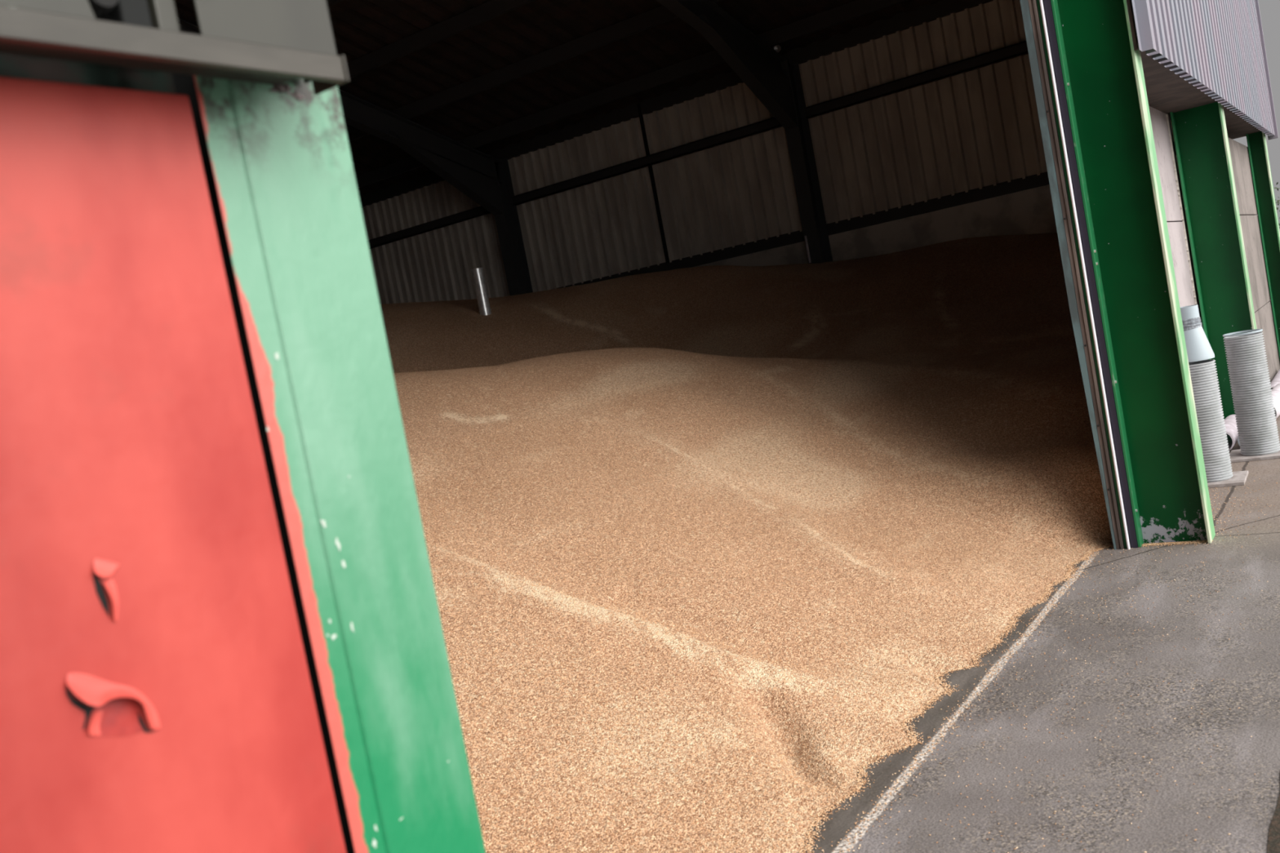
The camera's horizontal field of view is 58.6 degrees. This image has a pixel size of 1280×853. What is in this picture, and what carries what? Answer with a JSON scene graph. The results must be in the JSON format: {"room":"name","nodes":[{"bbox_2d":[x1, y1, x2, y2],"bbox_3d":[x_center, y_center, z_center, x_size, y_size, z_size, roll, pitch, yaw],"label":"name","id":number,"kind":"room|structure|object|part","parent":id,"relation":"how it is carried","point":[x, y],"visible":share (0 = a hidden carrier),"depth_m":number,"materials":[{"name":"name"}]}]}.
{"room":"farm yard","nodes":[
{"label":"farm yard","id":0,"kind":"room"},
{"bbox_2d":[173,0,939,196],"bbox_3d":[-7.823,-4.288,8.989,20.175,3.089,22.350,-8,4,34],"label":"ceiling","id":1,"kind":"structure","parent":0,"point":[485,76],"depth_m":15.23,"materials":[{"name":"grey metal"}]},
{"bbox_2d":[772,44,781,52],"bbox_3d":[1.814,-5.052,15.170,0.117,0.157,0.117,-8,4,34],"label":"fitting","id":2,"kind":"object","parent":1,"relation":"attached to","point":[777,48],"visible":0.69,"depth_m":15.13,"materials":[{"name":"metal"}]},
{"bbox_2d":[359,0,1208,359],"bbox_3d":[-1.442,-1.992,18.438,19.520,5.300,0.192,-8,4,34],"label":"wall","id":3,"kind":"structure","parent":0,"point":[961,156],"depth_m":15.98,"materials":[{"name":"metal"}]},
{"bbox_2d":[367,205,490,248],"bbox_3d":[-4.250,-3.312,19.878,4.990,0.140,0.095,-8,4,34],"label":"rail","id":4,"kind":"object","parent":3,"relation":"attached to","point":[478,211],"visible":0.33,"depth_m":19.39,"materials":[{"name":"grey metal"}]},
{"bbox_2d":[511,116,782,205],"bbox_3d":[0.029,-3.925,16.970,4.990,0.140,0.095,-8,4,34],"label":"horizontal beam","id":5,"kind":"structure","parent":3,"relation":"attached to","point":[771,123],"depth_m":16.84,"materials":[{"name":"grey metal"}]},
{"bbox_2d":[798,415,1279,852],"bbox_3d":[33.873,-9.797,78.798,150.000,0.001,230.000,-8,4,34],"label":"floor","id":6,"kind":"structure","parent":0,"point":[1250,669],"depth_m":4.08,"materials":[{"name":"concrete"}]},
{"bbox_2d":[0,53,485,852],"bbox_3d":[-0.566,0.625,1.202,0.222,2.030,0.986,-8,4,34],"label":"post","id":7,"kind":"object","parent":6,"relation":"on","point":[277,159],"visible":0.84,"depth_m":1.41,"materials":[{"name":"metal"}]},
{"bbox_2d":[0,4,349,94],"bbox_3d":[-0.741,-0.316,0.841,0.117,0.031,1.289,-8,4,34],"label":"door track","id":8,"kind":"object","parent":7,"relation":"attached to","point":[23,31],"visible":1,"depth_m":1.17,"materials":[{"name":"grey metal"}]},
{"bbox_2d":[0,0,337,83],"bbox_3d":[-0.829,-0.692,0.851,0.112,0.746,1.327,-8,4,34],"label":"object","id":9,"kind":"object","parent":8,"relation":"on","point":[297,24],"visible":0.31,"depth_m":1.27,"materials":[{"name":"metal"}]},
{"bbox_2d":[0,76,346,852],"bbox_3d":[-0.529,0.652,1.043,0.021,1.982,0.754,-8,4,34],"label":"door","id":10,"kind":"structure","parent":8,"relation":"hanging from","point":[157,695],"depth_m":1.18,"materials":[{"name":"pink paint"}]},
{"bbox_3d":[-0.346,0.566,1.540,0.220,2.022,0.172,-8,4,34],"label":"post","id":11,"kind":"part","parent":7,"relation":"part of","materials":[{"name":"green metal"}]},
{"bbox_2d":[177,17,533,295],"bbox_3d":[-7.872,-1.533,9.505,0.200,7.893,21.700,-8,4,34],"label":"frame","id":12,"kind":"object","parent":6,"relation":"on","point":[485,179],"visible":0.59,"depth_m":17.50,"materials":[{"name":"grey metal"}]},
{"bbox_2d":[656,0,832,263],"bbox_3d":[-3.592,-2.146,6.597,0.200,7.893,21.700,-8,4,34],"label":"frame","id":13,"kind":"object","parent":6,"relation":"on","point":[775,82],"visible":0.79,"depth_m":14.93,"materials":[{"name":"grey metal"}]},
{"bbox_2d":[804,235,811,262],"bbox_3d":[2.265,-2.392,15.395,0.031,0.370,0.031,-8,4,34],"label":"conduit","id":14,"kind":"object","parent":13,"relation":"attached to","point":[805,237],"visible":1,"depth_m":15.38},
{"bbox_2d":[804,40,1028,118],"bbox_3d":[4.218,-4.525,14.124,4.770,0.140,0.095,-8,4,34],"label":"beam","id":15,"kind":"structure","parent":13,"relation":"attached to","point":[1014,51],"depth_m":14.52,"materials":[{"name":"grey metal"}]},
{"bbox_2d":[379,223,1197,852],"bbox_3d":[-7.267,-0.157,9.415,19.389,4.985,21.580,-8,4,34],"label":"heap","id":16,"kind":"object","parent":6,"relation":"on","point":[702,543],"visible":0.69,"depth_m":6.65,"materials":[{"name":"beige food"}]},
{"bbox_2d":[471,267,491,315],"bbox_3d":[-1.876,-1.546,13.566,0.150,0.664,0.150,-8,4,34],"label":"duct","id":17,"kind":"object","parent":16,"relation":"in","point":[479,282],"visible":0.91,"depth_m":13.51,"materials":[{"name":"metal"}]},
{"bbox_2d":[797,478,1279,852],"bbox_3d":[2.544,0.832,4.957,2.112,0.004,7.694,-8,4,34],"label":"grain","id":18,"kind":"object","parent":6,"relation":"on","point":[1012,620],"visible":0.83,"depth_m":4.57,"materials":[{"name":"beige food"}]},
{"bbox_2d":[1050,0,1215,547],"bbox_3d":[2.515,-2.098,6.258,0.376,5.600,0.200,-8,4,34],"label":"steel column","id":19,"kind":"structure","parent":6,"relation":"on","point":[1103,73],"depth_m":6.33,"materials":[{"name":"green metal"}]},
{"bbox_2d":[1019,0,1137,549],"bbox_3d":[2.283,-2.063,6.386,0.155,5.600,0.209,-8,4,34],"label":"door frame","id":20,"kind":"structure","parent":19,"relation":"attached to","point":[1037,15],"depth_m":6.39,"materials":[{"name":"grey metal"}]},
{"bbox_2d":[1169,102,1257,418],"bbox_3d":[4.876,-1.306,9.567,0.376,2.760,0.200,-8,4,34],"label":"steel column","id":21,"kind":"structure","parent":6,"relation":"on","point":[1201,140],"depth_m":9.54,"materials":[{"name":"green metal"}]},
{"bbox_2d":[1207,470,1248,488],"bbox_3d":[3.947,0.373,7.864,0.432,0.022,0.432,-8,4,34],"label":"paving slab","id":22,"kind":"object","parent":6,"relation":"on","point":[1239,477],"visible":0.49,"depth_m":7.69,"materials":[{"name":"grey concrete"}]},
{"bbox_2d":[1180,304,1233,482],"bbox_3d":[3.839,-0.228,7.822,0.251,1.203,0.251,-8,4,34],"label":"duct","id":23,"kind":"object","parent":22,"relation":"on","point":[1215,446],"visible":0.59,"depth_m":7.72,"materials":[{"name":"grey plastic"}]},
{"bbox_2d":[1223,414,1238,450],"bbox_3d":[4.744,0.053,9.193,0.186,0.176,0.882,-8,4,34],"label":"pipe","id":24,"kind":"object","parent":6,"relation":"on","point":[1230,423],"visible":0.39,"depth_m":9.05,"materials":[{"name":"white plastic"}]},
{"bbox_2d":[1229,448,1279,462],"bbox_3d":[4.652,0.200,8.507,0.473,0.022,0.473,-8,4,34],"label":"paving slab","id":25,"kind":"object","parent":6,"relation":"on","point":[1236,456],"visible":0.46,"depth_m":8.38,"materials":[{"name":"grey concrete"}]},
{"bbox_2d":[1222,328,1279,455],"bbox_3d":[4.543,-0.253,8.470,0.263,0.910,0.263,-8,4,34],"label":"duct","id":26,"kind":"object","parent":25,"relation":"on","point":[1251,388],"visible":1,"depth_m":8.37,"materials":[{"name":"grey plastic"}]},
{"bbox_2d":[1245,131,1279,358],"bbox_3d":[7.146,-1.944,12.861,0.173,2.760,0.200,-8,4,34],"label":"steel column","id":27,"kind":"structure","parent":6,"relation":"on","point":[1256,142],"depth_m":12.82,"materials":[{"name":"green metal"}]},
{"bbox_2d":[1266,794,1279,852],"bbox_3d":[3.538,0.786,2.599,3.996,0.024,1.493,-9,4,19],"label":"verge","id":28,"kind":"object","parent":6,"relation":"on","point":[1273,842],"visible":1,"depth_m":3.10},
{"bbox_2d":[1270,368,1279,389],"bbox_3d":[6.602,-0.450,11.743,0.169,0.164,1.900,-8,4,34],"label":"pipe","id":29,"kind":"object","parent":6,"relation":"on","point":[1276,380],"visible":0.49,"depth_m":11.40,"materials":[{"name":"white plastic"}]},
{"bbox_2d":[1271,383,1279,418],"bbox_3d":[5.726,-0.212,10.292,0.199,0.199,1.322,-8,5,37],"label":"pipe","id":30,"kind":"object","parent":6,"relation":"on","point":[1275,391],"visible":0.34,"depth_m":10.03,"materials":[{"name":"white plastic"}]},
{"bbox_2d":[1273,182,1279,228],"bbox_3d":[25.276,-7.857,42.434,3.083,3.957,3.222,-8,4,34],"label":"tree","id":31,"kind":"object","parent":6,"relation":"on","point":[1277,182],"visible":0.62,"depth_m":42.96,"materials":[{"name":"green plant"}]},
{"bbox_2d":[1126,0,1279,382],"bbox_3d":[0.691,-2.888,3.887,0.653,8.120,22.076,-8,4,34],"label":"wall","id":32,"kind":"structure","parent":0,"point":[1194,53],"depth_m":9.33,"materials":[{"name":"metal"}]},
{"bbox_3d":[3.477,-1.896,8.134,0.120,0.907,3.900,-8,4,34],"label":"concrete panel","id":33,"kind":"part","parent":32,"relation":"part of","materials":[{"name":"beige concrete"}]},
{"bbox_3d":[3.651,-0.967,8.194,0.120,0.972,3.900,-8,4,34],"label":"concrete panel","id":34,"kind":"part","parent":32,"relation":"part of","materials":[{"name":"beige concrete"}]},
{"bbox_3d":[5.821,-2.468,11.295,0.120,0.767,3.980,-8,4,34],"label":"concrete panel","id":35,"kind":"part","parent":32,"relation":"part of","materials":[{"name":"beige concrete"}]},
{"bbox_3d":[5.982,-1.607,11.351,0.120,0.972,3.980,-8,4,34],"label":"concrete panel","id":36,"kind":"part","parent":32,"relation":"part of","materials":[{"name":"beige concrete"}]},
{"bbox_3d":[6.152,-0.698,11.410,0.120,0.865,3.980,-8,4,34],"label":"concrete panel","id":37,"kind":"part","parent":32,"relation":"part of","materials":[{"name":"beige concrete"}]}
]}

